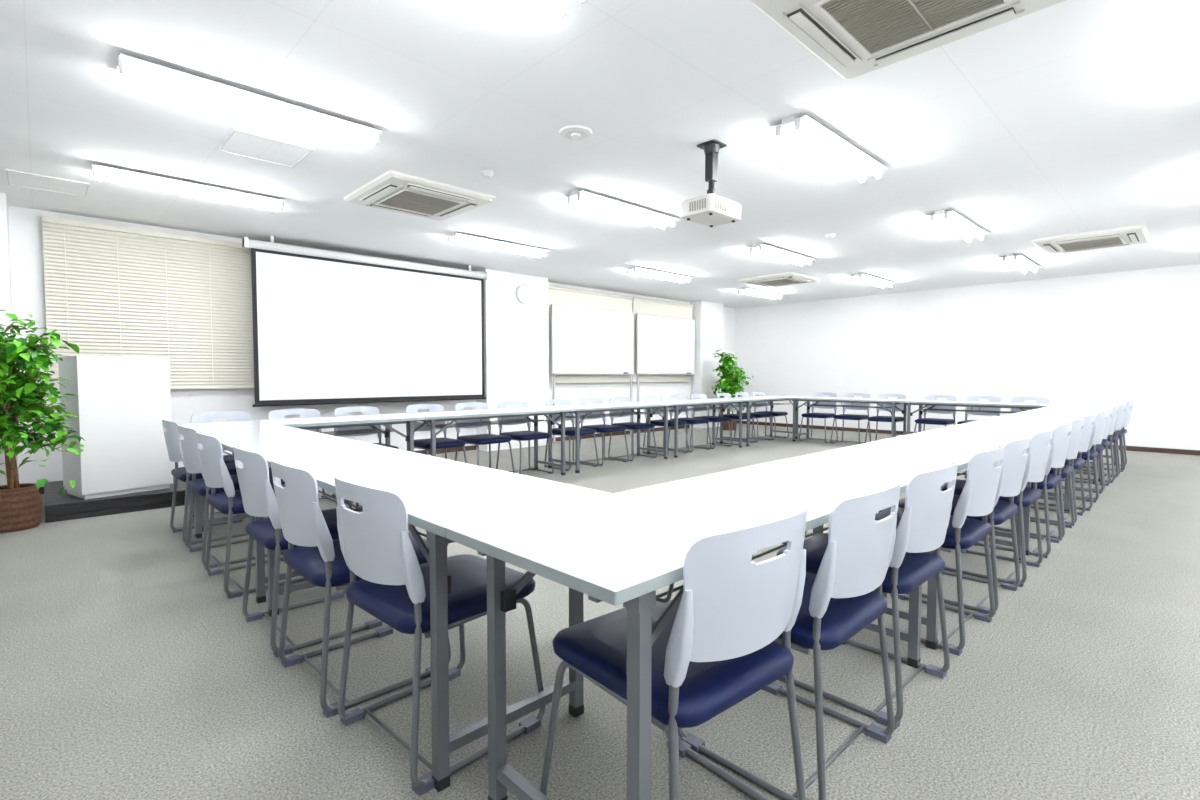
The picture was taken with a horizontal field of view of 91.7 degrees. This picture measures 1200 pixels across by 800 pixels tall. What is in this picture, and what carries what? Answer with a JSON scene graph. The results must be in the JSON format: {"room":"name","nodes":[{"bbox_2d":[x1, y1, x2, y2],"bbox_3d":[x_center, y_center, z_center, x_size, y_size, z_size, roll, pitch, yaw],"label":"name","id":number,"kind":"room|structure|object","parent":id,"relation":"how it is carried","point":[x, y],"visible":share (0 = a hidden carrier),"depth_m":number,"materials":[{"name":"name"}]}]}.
{"room":"conference room","nodes":[
{"label":"conference room","id":0,"kind":"room"},
{"bbox_2d":[0,192,19,485],"bbox_3d":[-5.731,-0.408,4.673,1.440,2.665,0.500,-2,3,-44],"label":"wall column","id":1,"kind":"structure","parent":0,"point":[5,266],"depth_m":4.95,"materials":[{"name":"paint"}]},
{"bbox_2d":[8,206,734,486],"bbox_3d":[-1.677,-0.594,8.986,13.270,2.665,0.100,-2,3,-44],"label":"wall","id":2,"kind":"structure","parent":0,"point":[25,224],"depth_m":6.44,"materials":[{"name":"paint"}]},
{"bbox_2d":[42,216,253,390],"bbox_3d":[-4.508,-0.921,6.064,1.840,1.620,0.060,-2,3,-44],"label":"blind","id":3,"kind":"object","parent":2,"relation":"attached to","point":[111,290],"visible":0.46,"depth_m":5.98,"materials":[{"name":"beige plastic"}]},
{"bbox_2d":[39,445,476,493],"bbox_3d":[-3.623,0.786,7.093,4.880,0.070,0.012,-2,3,-44],"label":"baseboard","id":4,"kind":"structure","parent":2,"relation":"attached to","point":[471,447],"depth_m":8.41,"materials":[{"name":"brown plastic"}]},
{"bbox_2d":[552,425,689,440],"bbox_3d":[0.438,0.619,10.997,4.070,0.070,0.012,-2,3,-44],"label":"baseboard","id":5,"kind":"structure","parent":2,"relation":"attached to","point":[682,426],"depth_m":10.84,"materials":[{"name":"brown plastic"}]},
{"bbox_2d":[476,269,548,450],"bbox_3d":[-1.347,-0.596,9.026,1.160,2.665,0.300,-2,3,-44],"label":"pillar","id":6,"kind":"structure","parent":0,"point":[516,368],"depth_m":8.85,"materials":[{"name":"white paint"}]},
{"bbox_2d":[516,284,532,303],"bbox_3d":[-1.155,-1.625,8.927,0.300,0.300,0.045,-2,3,-44],"label":"wall clock","id":7,"kind":"object","parent":6,"relation":"attached to","point":[524,294],"depth_m":8.91,"materials":[{"name":"white plastic"}]},
{"bbox_2d":[0,0,1199,307],"bbox_3d":[1.790,-1.820,5.327,13.470,0.100,10.100,-2,3,-44],"label":"ceiling","id":8,"kind":"structure","parent":0,"point":[1066,117],"depth_m":3.61,"materials":[{"name":"white paint"}]},
{"bbox_2d":[6,169,88,196],"bbox_3d":[-4.435,-1.738,4.683,0.470,0.009,0.470,-2,3,-44],"label":"ceiling access panel","id":9,"kind":"object","parent":8,"relation":"attached to","point":[15,178],"depth_m":4.67,"materials":[{"name":"white metal"}]},
{"bbox_2d":[90,164,283,211],"bbox_3d":[-3.282,-1.700,4.712,1.260,0.088,0.230,-2,3,-44],"label":"fluorescent ceiling light","id":10,"kind":"object","parent":8,"relation":"attached to","point":[98,172],"visible":1,"depth_m":4.62,"materials":[{"name":"white plastic"}]},
{"bbox_2d":[115,53,380,149],"bbox_3d":[-1.895,-1.638,3.272,1.260,0.088,0.230,-2,3,-44],"label":"fluorescent ceiling light","id":11,"kind":"object","parent":8,"relation":"attached to","point":[127,65],"visible":1,"depth_m":3.16,"materials":[{"name":"white plastic"}]},
{"bbox_2d":[218,129,313,167],"bbox_3d":[-2.278,-1.707,3.970,0.470,0.009,0.470,-2,3,-44],"label":"ceiling access panel","id":12,"kind":"object","parent":8,"relation":"attached to","point":[240,142],"depth_m":3.95,"materials":[{"name":"white metal"}]},
{"bbox_2d":[242,235,488,406],"bbox_3d":[-2.726,-0.912,7.351,3.070,1.889,0.100,-2,3,-44],"label":"projection screen","id":13,"kind":"object","parent":8,"relation":"hanging from","point":[330,327],"visible":1,"depth_m":7.13,"materials":[{"name":"fabric"}]},
{"bbox_2d":[344,170,494,220],"bbox_3d":[-1.564,-1.729,5.045,0.950,0.058,0.950,-2,3,-44],"label":"air conditioner","id":14,"kind":"object","parent":8,"relation":"attached to","point":[394,191],"depth_m":4.90,"materials":[{"name":"white plastic"}]},
{"bbox_2d":[480,169,493,177],"bbox_3d":[-0.855,-1.711,4.410,0.100,0.040,0.100,-2,3,-44],"label":"smoke detector","id":15,"kind":"object","parent":8,"relation":"attached to","point":[486,173],"visible":1,"depth_m":4.38,"materials":[{"name":"white plastic"}]},
{"bbox_2d":[448,232,548,257],"bbox_3d":[-1.156,-1.788,6.755,1.260,0.088,0.230,-2,3,-44],"label":"fluorescent ceiling light","id":16,"kind":"object","parent":8,"relation":"attached to","point":[459,238],"visible":1,"depth_m":6.67,"materials":[{"name":"white plastic"}]},
{"bbox_2d":[539,0,588,17],"bbox_3d":[-0.550,-1.578,1.875,1.260,0.088,0.230,-2,3,-44],"label":"fluorescent ceiling light","id":17,"kind":"object","parent":8,"relation":"attached to","point":[562,6],"visible":1,"depth_m":2.33,"materials":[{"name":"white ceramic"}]},
{"bbox_2d":[559,125,591,140],"bbox_3d":[-0.154,-1.685,3.697,0.210,0.030,0.210,-2,3,-44],"label":"ceiling speaker","id":18,"kind":"object","parent":8,"relation":"attached to","point":[572,132],"depth_m":3.67},
{"bbox_2d":[548,285,632,382],"bbox_3d":[-0.139,-1.108,10.237,2.050,1.605,0.060,-2,3,-44],"label":"roller blind","id":19,"kind":"object","parent":8,"relation":"hanging from","point":[557,295],"visible":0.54,"depth_m":10.11,"materials":[{"name":"beige fabric"}]},
{"bbox_2d":[565,190,677,228],"bbox_3d":[0.231,-1.726,5.316,1.260,0.088,0.230,-2,3,-44],"label":"fluorescent ceiling light","id":20,"kind":"object","parent":8,"relation":"attached to","point":[582,196],"visible":1,"depth_m":5.22,"materials":[{"name":"white plastic"}]},
{"bbox_2d":[625,267,691,282],"bbox_3d":[0.897,-1.872,8.730,1.260,0.088,0.230,-2,3,-44],"label":"fluorescent ceiling light","id":21,"kind":"object","parent":8,"relation":"attached to","point":[636,270],"visible":1,"depth_m":8.64,"materials":[{"name":"white plastic"}]},
{"bbox_2d":[632,297,692,381],"bbox_3d":[1.277,-1.166,11.598,1.820,1.605,0.060,-2,3,-44],"label":"roller blind","id":22,"kind":"object","parent":8,"relation":"hanging from","point":[640,305],"visible":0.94,"depth_m":11.48,"materials":[{"name":"beige fabric"}]},
{"bbox_2d":[680,139,741,226],"bbox_3d":[0.738,-1.457,3.918,0.372,0.505,0.302,-2,3,-44],"label":"ceiling projector","id":23,"kind":"object","parent":8,"relation":"hanging from","point":[710,209],"depth_m":3.86,"materials":[{"name":"white plastic"}]},
{"bbox_2d":[736,287,781,298],"bbox_3d":[2.951,-1.957,10.704,1.260,0.088,0.230,-2,3,-44],"label":"fluorescent ceiling light","id":24,"kind":"object","parent":8,"relation":"attached to","point":[749,291],"visible":1,"depth_m":10.61,"materials":[{"name":"white plastic"}]},
{"bbox_2d":[737,272,819,286],"bbox_3d":[2.868,-1.914,9.348,0.950,0.058,0.950,-2,3,-44],"label":"air conditioner","id":25,"kind":"object","parent":8,"relation":"attached to","point":[787,278],"depth_m":9.16,"materials":[{"name":"white plastic"}]},
{"bbox_2d":[747,244,814,265],"bbox_3d":[2.284,-1.811,7.290,1.260,0.088,0.230,-2,3,-44],"label":"fluorescent ceiling light","id":26,"kind":"object","parent":8,"relation":"attached to","point":[764,248],"visible":1,"depth_m":7.19,"materials":[{"name":"white plastic"}]},
{"bbox_2d":[770,115,886,182],"bbox_3d":[1.576,-1.666,3.919,1.260,0.088,0.230,-2,3,-44],"label":"fluorescent ceiling light","id":27,"kind":"object","parent":8,"relation":"attached to","point":[804,132],"visible":1,"depth_m":3.81,"materials":[{"name":"white plastic"}]},
{"bbox_2d":[826,233,834,238],"bbox_3d":[2.529,-1.796,6.387,0.100,0.040,0.100,-2,3,-44],"label":"smoke detector","id":28,"kind":"object","parent":8,"relation":"attached to","point":[831,235],"visible":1,"depth_m":6.35,"materials":[{"name":"white plastic"}]},
{"bbox_2d":[850,273,893,287],"bbox_3d":[4.338,-1.895,9.264,1.260,0.088,0.230,-2,3,-44],"label":"fluorescent ceiling light","id":29,"kind":"object","parent":8,"relation":"attached to","point":[875,281],"visible":1,"depth_m":9.17,"materials":[{"name":"white plastic"}]},
{"bbox_2d":[748,0,1065,78],"bbox_3d":[1.248,-1.612,2.328,0.950,0.058,0.950,-2,3,-44],"label":"air conditioner","id":30,"kind":"object","parent":8,"relation":"attached to","point":[854,38],"depth_m":2.47,"materials":[{"name":"white plastic"}]},
{"bbox_2d":[925,210,987,242],"bbox_3d":[3.630,-1.751,5.893,1.260,0.088,0.230,-2,3,-44],"label":"fluorescent ceiling light","id":31,"kind":"object","parent":8,"relation":"attached to","point":[952,221],"visible":1,"depth_m":5.79,"materials":[{"name":"white plastic"}]},
{"bbox_2d":[999,254,1039,273],"bbox_3d":[5.683,-1.835,7.868,1.260,0.088,0.230,-2,3,-44],"label":"fluorescent ceiling light","id":32,"kind":"object","parent":8,"relation":"attached to","point":[1019,262],"visible":1,"depth_m":7.76,"materials":[{"name":"white plastic"}]},
{"bbox_2d":[1031,224,1150,253],"bbox_3d":[5.574,-1.796,6.611,0.950,0.058,0.950,-2,3,-44],"label":"air conditioner","id":33,"kind":"object","parent":8,"relation":"attached to","point":[1136,234],"depth_m":6.47,"materials":[{"name":"white plastic"}]},
{"bbox_2d":[0,423,1199,799],"bbox_3d":[1.790,0.942,5.446,13.470,0.100,10.100,-2,3,-44],"label":"floor","id":34,"kind":"structure","parent":0,"point":[129,670],"depth_m":2.10,"materials":[{"name":"carpet"}]},
{"bbox_2d":[0,310,83,532],"bbox_3d":[-4.300,0.136,4.242,0.794,1.615,0.830,2,3,43],"label":"potted ficus","id":35,"kind":"object","parent":34,"relation":"on","point":[21,507],"visible":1,"depth_m":4.22,"materials":[{"name":"plant"}]},
{"bbox_2d":[44,476,188,522],"bbox_3d":[-4.276,0.833,5.313,1.150,0.130,1.367,-2,3,-44],"label":"stage platform","id":36,"kind":"object","parent":34,"relation":"on","point":[58,507],"visible":0.42,"depth_m":4.73,"materials":[{"name":"black wood"}]},
{"bbox_2d":[58,356,172,498],"bbox_3d":[-4.141,0.208,4.994,0.488,1.145,0.628,2,3,34],"label":"lectern","id":37,"kind":"object","parent":36,"relation":"on","point":[122,403],"visible":0.86,"depth_m":4.81,"materials":[{"name":"white laminate"}]},
{"bbox_2d":[162,419,248,545],"bbox_3d":[-2.754,0.537,4.127,0.540,0.823,0.496,-2,3,-45],"label":"chair","id":38,"kind":"object","parent":34,"relation":"on","point":[170,429],"visible":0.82,"depth_m":3.89,"materials":[{"name":"white plastic"}]},
{"bbox_2d":[188,411,251,519],"bbox_3d":[-2.961,0.515,4.643,0.496,0.823,0.540,-2,3,-43],"label":"chair","id":39,"kind":"object","parent":34,"relation":"on","point":[206,417],"visible":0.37,"depth_m":4.78,"materials":[{"name":"white plastic"}]},
{"bbox_2d":[178,425,284,568],"bbox_3d":[-2.309,0.557,3.665,0.540,0.823,0.496,-2,3,-44],"label":"chair","id":40,"kind":"object","parent":34,"relation":"on","point":[188,440],"visible":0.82,"depth_m":3.43,"materials":[{"name":"white plastic"}]},
{"bbox_2d":[196,432,318,598],"bbox_3d":[-1.897,0.576,3.228,0.540,0.823,0.496,-2,3,-44],"label":"chair","id":41,"kind":"object","parent":34,"relation":"on","point":[216,474],"visible":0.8,"depth_m":2.97,"materials":[{"name":"white plastic"}]},
{"bbox_2d":[194,425,375,603],"bbox_3d":[-2.046,0.597,3.626,0.598,0.745,1.797,-2,3,-44],"label":"folding table","id":42,"kind":"object","parent":34,"relation":"on","point":[266,439],"visible":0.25,"depth_m":3.33,"materials":[{"name":"laminate"}]},
{"bbox_2d":[179,414,424,531],"bbox_3d":[-2.445,0.542,4.905,1.797,0.745,0.598,-2,3,-44],"label":"folding table","id":43,"kind":"object","parent":34,"relation":"on","point":[317,423],"visible":0.44,"depth_m":4.96,"materials":[{"name":"laminate"}]},
{"bbox_2d":[268,409,336,503],"bbox_3d":[-2.562,0.498,5.027,0.496,0.823,0.540,-2,3,-44],"label":"chair","id":44,"kind":"object","parent":34,"relation":"on","point":[305,413],"visible":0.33,"depth_m":5.22,"materials":[{"name":"white plastic"}]},
{"bbox_2d":[233,445,382,657],"bbox_3d":[-1.315,0.602,2.618,0.540,0.823,0.496,-2,3,-43],"label":"chair","id":45,"kind":"object","parent":34,"relation":"on","point":[257,493],"visible":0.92,"depth_m":2.38,"materials":[{"name":"white plastic"}]},
{"bbox_2d":[271,459,450,717],"bbox_3d":[-0.923,0.619,2.208,0.540,0.823,0.496,-2,3,-44],"label":"chair","id":46,"kind":"object","parent":34,"relation":"on","point":[318,558],"visible":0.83,"depth_m":1.97,"materials":[{"name":"white plastic"}]},
{"bbox_2d":[332,406,398,502],"bbox_3d":[-2.171,0.482,5.403,0.496,0.823,0.540,-2,3,-43],"label":"chair","id":47,"kind":"object","parent":34,"relation":"on","point":[343,411],"visible":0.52,"depth_m":5.57,"materials":[{"name":"white plastic"}]},
{"bbox_2d":[406,404,466,462],"bbox_3d":[-1.665,0.461,5.890,0.496,0.823,0.540,-2,3,-43],"label":"chair","id":48,"kind":"object","parent":34,"relation":"on","point":[441,443],"visible":0.47,"depth_m":5.91,"materials":[{"name":"white plastic"}]},
{"bbox_2d":[263,445,611,791],"bbox_3d":[-0.797,0.653,2.330,0.598,0.745,1.797,-2,3,-44],"label":"folding table","id":49,"kind":"object","parent":34,"relation":"on","point":[438,493],"visible":0.62,"depth_m":1.87,"materials":[{"name":"laminate"}]},
{"bbox_2d":[334,476,545,796],"bbox_3d":[-0.526,0.635,1.852,0.496,0.823,0.540,2,3,43],"label":"chair","id":50,"kind":"object","parent":34,"relation":"on","point":[376,546],"visible":0.98,"depth_m":1.67,"materials":[{"name":"white plastic"}]},
{"bbox_2d":[455,402,514,472],"bbox_3d":[-1.263,0.445,6.275,0.496,0.823,0.540,-2,3,-45],"label":"chair","id":51,"kind":"object","parent":34,"relation":"on","point":[479,439],"visible":0.69,"depth_m":6.26,"materials":[{"name":"white plastic"}]},
{"bbox_2d":[400,407,573,474],"bbox_3d":[-1.148,0.489,6.152,1.797,0.745,0.598,-2,3,-44],"label":"folding table","id":52,"kind":"object","parent":34,"relation":"on","point":[432,418],"visible":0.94,"depth_m":6.06,"materials":[{"name":"laminate"}]},
{"bbox_2d":[496,401,553,473],"bbox_3d":[-0.873,0.428,6.651,0.496,0.823,0.540,-2,3,-43],"label":"chair","id":53,"kind":"object","parent":34,"relation":"on","point":[528,435],"visible":0.72,"depth_m":6.64,"materials":[{"name":"blue fabric"}]},
{"bbox_2d":[544,399,598,470],"bbox_3d":[-0.365,0.407,7.139,0.496,0.823,0.540,-2,3,-44],"label":"chair","id":54,"kind":"object","parent":34,"relation":"on","point":[569,431],"visible":0.68,"depth_m":7.12,"materials":[{"name":"white plastic"}]},
{"bbox_2d":[551,304,636,443],"bbox_3d":[-0.028,-0.449,10.136,1.954,2.277,0.260,-2,3,-44],"label":"whiteboard","id":55,"kind":"object","parent":34,"relation":"on","point":[583,340],"visible":0.87,"depth_m":10.08,"materials":[{"name":"plastic"}]},
{"bbox_2d":[579,398,628,465],"bbox_3d":[0.027,0.391,7.516,0.496,0.823,0.540,-2,3,-43],"label":"chair","id":56,"kind":"object","parent":34,"relation":"on","point":[602,428],"visible":0.66,"depth_m":7.50,"materials":[{"name":"blue fabric"}]},
{"bbox_2d":[546,402,674,472],"bbox_3d":[0.149,0.435,7.399,1.797,0.745,0.598,-2,3,-44],"label":"folding table","id":57,"kind":"object","parent":34,"relation":"on","point":[632,406],"visible":0.91,"depth_m":7.19,"materials":[{"name":"laminate"}]},
{"bbox_2d":[608,397,656,460],"bbox_3d":[0.426,0.375,7.899,0.496,0.823,0.540,-2,3,-43],"label":"chair","id":58,"kind":"object","parent":34,"relation":"on","point":[632,425],"visible":0.77,"depth_m":7.88,"materials":[{"name":"blue fabric"}]},
{"bbox_2d":[643,396,688,455],"bbox_3d":[0.931,0.354,8.385,0.496,0.823,0.540,-2,3,-44],"label":"chair","id":59,"kind":"object","parent":34,"relation":"on","point":[646,398],"visible":0.59,"depth_m":8.37,"materials":[{"name":"white plastic"}]},
{"bbox_2d":[636,313,700,434],"bbox_3d":[1.384,-0.507,11.494,1.774,2.277,0.260,-2,3,-44],"label":"whiteboard","id":60,"kind":"object","parent":34,"relation":"on","point":[664,344],"visible":0.85,"depth_m":11.46,"materials":[{"name":"plastic"}]},
{"bbox_2d":[540,510,806,799],"bbox_3d":[0.192,0.653,1.428,0.496,0.823,0.540,-2,3,-40],"label":"chair","id":61,"kind":"object","parent":34,"relation":"on","point":[719,648],"visible":0.98,"depth_m":1.23,"materials":[{"name":"white plastic"}]},
{"bbox_2d":[446,457,926,799],"bbox_3d":[0.467,0.672,1.882,1.797,0.745,0.598,-2,3,-44],"label":"folding table","id":62,"kind":"object","parent":34,"relation":"on","point":[623,547],"visible":0.75,"depth_m":1.48,"materials":[{"name":"laminate"}]},
{"bbox_2d":[668,395,711,452],"bbox_3d":[1.330,0.338,8.768,0.496,0.823,0.540,-2,3,-44],"label":"chair","id":63,"kind":"object","parent":34,"relation":"on","point":[690,421],"visible":0.7,"depth_m":8.75,"materials":[{"name":"white plastic"}]},
{"bbox_2d":[647,398,747,457],"bbox_3d":[1.446,0.382,8.646,1.797,0.745,0.598,-2,3,-44],"label":"folding table","id":64,"kind":"object","parent":34,"relation":"on","point":[716,401],"visible":0.91,"depth_m":8.35,"materials":[{"name":"laminate"}]},
{"bbox_2d":[690,394,731,448],"bbox_3d":[1.727,0.321,9.150,0.496,0.823,0.540,-2,3,-45],"label":"chair","id":65,"kind":"object","parent":34,"relation":"on","point":[712,419],"visible":0.73,"depth_m":9.13,"materials":[{"name":"white plastic"}]},
{"bbox_2d":[711,349,753,429],"bbox_3d":[2.676,-0.213,11.881,0.798,1.655,0.948,0,2,-1],"label":"potted ficus","id":66,"kind":"object","parent":34,"relation":"on","point":[729,383],"visible":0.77,"depth_m":11.77,"materials":[{"name":"plant"}]},
{"bbox_2d":[716,393,755,444],"bbox_3d":[2.232,0.300,9.636,0.496,0.823,0.540,-2,3,-45],"label":"chair","id":67,"kind":"object","parent":34,"relation":"on","point":[732,416],"visible":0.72,"depth_m":9.62,"materials":[{"name":"white plastic"}]},
{"bbox_2d":[734,392,772,442],"bbox_3d":[2.623,0.284,10.011,0.496,0.823,0.540,-2,3,-43],"label":"chair","id":68,"kind":"object","parent":34,"relation":"on","point":[744,394],"visible":0.62,"depth_m":9.99,"materials":[{"name":"white plastic"}]},
{"bbox_2d":[719,396,802,445],"bbox_3d":[2.743,0.328,9.893,1.797,0.745,0.598,-2,3,-44],"label":"folding table","id":69,"kind":"object","parent":34,"relation":"on","point":[755,399],"visible":0.79,"depth_m":9.54,"materials":[{"name":"laminate"}]},
{"bbox_2d":[751,392,788,439],"bbox_3d":[3.022,0.268,10.396,0.496,0.823,0.540,-2,3,-44],"label":"chair","id":70,"kind":"object","parent":34,"relation":"on","point":[774,413],"visible":0.73,"depth_m":10.38,"materials":[{"name":"white plastic"}]},
{"bbox_2d":[678,482,900,799],"bbox_3d":[0.585,0.639,1.759,0.496,0.823,0.540,-2,3,-44],"label":"chair","id":71,"kind":"object","parent":34,"relation":"on","point":[840,601],"visible":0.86,"depth_m":1.53,"materials":[{"name":"white plastic"}]},
{"bbox_2d":[799,392,837,442],"bbox_3d":[3.751,0.286,9.954,0.540,0.823,0.496,-2,3,-45],"label":"chair","id":72,"kind":"object","parent":34,"relation":"on","point":[812,415],"visible":0.84,"depth_m":9.94,"materials":[{"name":"white plastic"}]},
{"bbox_2d":[787,397,908,441],"bbox_3d":[4.007,0.347,9.445,0.598,0.745,1.797,-2,3,-44],"label":"folding table","id":73,"kind":"object","parent":34,"relation":"on","point":[893,402],"visible":0.93,"depth_m":9.28,"materials":[{"name":"laminate"}]},
{"bbox_2d":[830,393,870,443],"bbox_3d":[4.133,0.304,9.557,0.496,0.823,0.540,2,3,45],"label":"chair","id":74,"kind":"object","parent":34,"relation":"on","point":[843,416],"visible":0.74,"depth_m":9.58,"materials":[{"name":"white plastic"}]},
{"bbox_2d":[777,462,957,729],"bbox_3d":[0.983,0.622,2.144,0.496,0.823,0.540,-2,3,-43],"label":"chair","id":75,"kind":"object","parent":34,"relation":"on","point":[922,527],"visible":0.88,"depth_m":1.91,"materials":[{"name":"white plastic"}]},
{"bbox_2d":[864,394,905,442],"bbox_3d":[4.513,0.321,9.162,0.540,0.823,0.496,-2,3,-45],"label":"chair","id":76,"kind":"object","parent":34,"relation":"on","point":[877,418],"visible":0.66,"depth_m":9.20,"materials":[{"name":"white plastic"}]},
{"bbox_2d":[798,431,1022,649],"bbox_3d":[1.764,0.619,3.129,1.797,0.745,0.598,-2,3,-44],"label":"folding table","id":77,"kind":"object","parent":34,"relation":"on","point":[925,450],"visible":0.34,"depth_m":2.82,"materials":[{"name":"laminate"}]},
{"bbox_2d":[914,395,956,432],"bbox_3d":[4.994,0.342,8.664,0.540,0.823,0.496,-2,3,-43],"label":"chair","id":78,"kind":"object","parent":34,"relation":"on","point":[935,421],"visible":0.69,"depth_m":8.70,"materials":[{"name":"white plastic"}]},
{"bbox_2d":[875,446,1004,655],"bbox_3d":[1.483,0.601,2.630,0.496,0.823,0.540,-2,3,-43],"label":"chair","id":79,"kind":"object","parent":34,"relation":"on","point":[978,495],"visible":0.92,"depth_m":2.38,"materials":[{"name":"white plastic"}]},
{"bbox_2d":[898,436,1029,614],"bbox_3d":[1.875,0.585,3.012,0.496,0.823,0.540,-2,3,-44],"label":"chair","id":80,"kind":"object","parent":34,"relation":"on","point":[1015,452],"visible":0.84,"depth_m":2.77,"materials":[{"name":"white plastic"}]},
{"bbox_2d":[900,400,1057,434],"bbox_3d":[5.255,0.403,8.149,0.598,0.745,1.797,-2,3,-44],"label":"folding table","id":81,"kind":"object","parent":34,"relation":"on","point":[932,403],"visible":0.61,"depth_m":8.09,"materials":[{"name":"laminate"}]},
{"bbox_2d":[957,396,1000,423],"bbox_3d":[5.379,0.359,8.264,0.540,0.823,0.496,-2,3,-44],"label":"chair","id":82,"kind":"object","parent":34,"relation":"on","point":[970,398],"visible":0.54,"depth_m":8.41,"materials":[{"name":"white plastic"}]},
{"bbox_2d":[942,429,1052,586],"bbox_3d":[2.277,0.569,3.384,0.496,0.823,0.540,-2,3,-44],"label":"chair","id":83,"kind":"object","parent":34,"relation":"on","point":[1040,443],"visible":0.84,"depth_m":3.14,"materials":[{"name":"white plastic"}]},
{"bbox_2d":[928,418,1070,554],"bbox_3d":[3.061,0.565,4.376,1.797,0.745,0.598,-2,3,-44],"label":"folding table","id":84,"kind":"object","parent":34,"relation":"on","point":[1011,427],"visible":0.25,"depth_m":4.14,"materials":[{"name":"laminate"}]},
{"bbox_2d":[965,422,1071,557],"bbox_3d":[2.777,0.548,3.870,0.496,0.823,0.540,-2,3,-45],"label":"chair","id":85,"kind":"object","parent":34,"relation":"on","point":[1062,433],"visible":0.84,"depth_m":3.61,"materials":[{"name":"white plastic"}]},
{"bbox_2d":[1010,397,1049,413],"bbox_3d":[5.763,0.376,7.865,0.496,0.823,0.540,2,3,45],"label":"chair","id":86,"kind":"object","parent":34,"relation":"on","point":[1015,399],"visible":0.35,"depth_m":8.07,"materials":[{"name":"white plastic"}]},
{"bbox_2d":[994,418,1083,540],"bbox_3d":[3.174,0.531,4.254,0.496,0.823,0.540,-2,3,-44],"label":"chair","id":87,"kind":"object","parent":34,"relation":"on","point":[1067,470],"visible":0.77,"depth_m":4.01,"materials":[{"name":"white plastic"}]},
{"bbox_2d":[993,409,1098,496],"bbox_3d":[4.358,0.512,5.623,1.797,0.745,0.598,-2,3,-44],"label":"folding table","id":88,"kind":"object","parent":34,"relation":"on","point":[1059,415],"visible":0.12,"depth_m":5.60,"materials":[{"name":"laminate"}]},
{"bbox_2d":[1014,414,1094,525],"bbox_3d":[3.571,0.515,4.636,0.496,0.823,0.540,-2,3,-44],"label":"chair","id":89,"kind":"object","parent":34,"relation":"on","point":[1076,463],"visible":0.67,"depth_m":4.39,"materials":[{"name":"white plastic"}]},
{"bbox_2d":[1032,411,1107,510],"bbox_3d":[4.083,0.495,5.108,0.496,0.823,0.540,-2,3,-45],"label":"chair","id":90,"kind":"object","parent":34,"relation":"on","point":[1100,418],"visible":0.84,"depth_m":4.84,"materials":[{"name":"white plastic"}]},
{"bbox_2d":[1037,404,1117,481],"bbox_3d":[5.655,0.458,6.870,1.797,0.745,0.598,-2,3,-44],"label":"folding table","id":91,"kind":"object","parent":34,"relation":"on","point":[1068,407],"visible":0.15,"depth_m":6.81,"materials":[{"name":"laminate"}]},
{"bbox_2d":[1051,408,1112,498],"bbox_3d":[4.470,0.478,5.499,0.496,0.823,0.540,-2,3,-45],"label":"chair","id":92,"kind":"object","parent":34,"relation":"on","point":[1099,447],"visible":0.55,"depth_m":5.30,"materials":[{"name":"white plastic"}]},
{"bbox_2d":[1062,406,1118,491],"bbox_3d":[4.867,0.461,5.887,0.496,0.823,0.540,-2,3,-44],"label":"chair","id":93,"kind":"object","parent":34,"relation":"on","point":[1104,443],"visible":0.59,"depth_m":5.67,"materials":[{"name":"white plastic"}]},
{"bbox_2d":[1075,403,1125,482],"bbox_3d":[5.374,0.441,6.361,0.496,0.823,0.540,-2,3,-45],"label":"chair","id":94,"kind":"object","parent":34,"relation":"on","point":[1121,409],"visible":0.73,"depth_m":6.09,"materials":[{"name":"white plastic"}]},
{"bbox_2d":[1082,402,1131,476],"bbox_3d":[5.781,0.424,6.743,0.496,0.823,0.540,-2,3,-43],"label":"chair","id":95,"kind":"object","parent":34,"relation":"on","point":[1120,434],"visible":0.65,"depth_m":6.50,"materials":[{"name":"white plastic"}]},
{"bbox_2d":[1084,400,1133,468],"bbox_3d":[6.163,0.408,7.134,0.496,0.823,0.540,-2,3,-44],"label":"chair","id":96,"kind":"object","parent":34,"relation":"on","point":[1132,401],"visible":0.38,"depth_m":6.97,"materials":[{"name":"white plastic"}]},
{"bbox_2d":[689,301,723,428],"bbox_3d":[2.292,-0.746,12.524,0.800,2.665,0.300,-2,3,-44],"label":"wall","id":97,"kind":"structure","parent":0,"point":[708,316],"depth_m":12.29,"materials":[{"name":"paint"}]},
{"bbox_2d":[734,264,1199,449],"bbox_3d":[6.607,-0.638,10.018,0.100,2.665,10.100,-2,3,-44],"label":"wall","id":98,"kind":"structure","parent":0,"point":[1114,338],"depth_m":9.78,"materials":[{"name":"paint"}]},
{"bbox_2d":[737,420,1199,455],"bbox_3d":[6.567,0.660,10.035,0.012,0.070,9.900,-2,3,-44],"label":"baseboard","id":99,"kind":"structure","parent":98,"relation":"attached to","point":[1128,448],"depth_m":10.99,"materials":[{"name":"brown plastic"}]}
]}

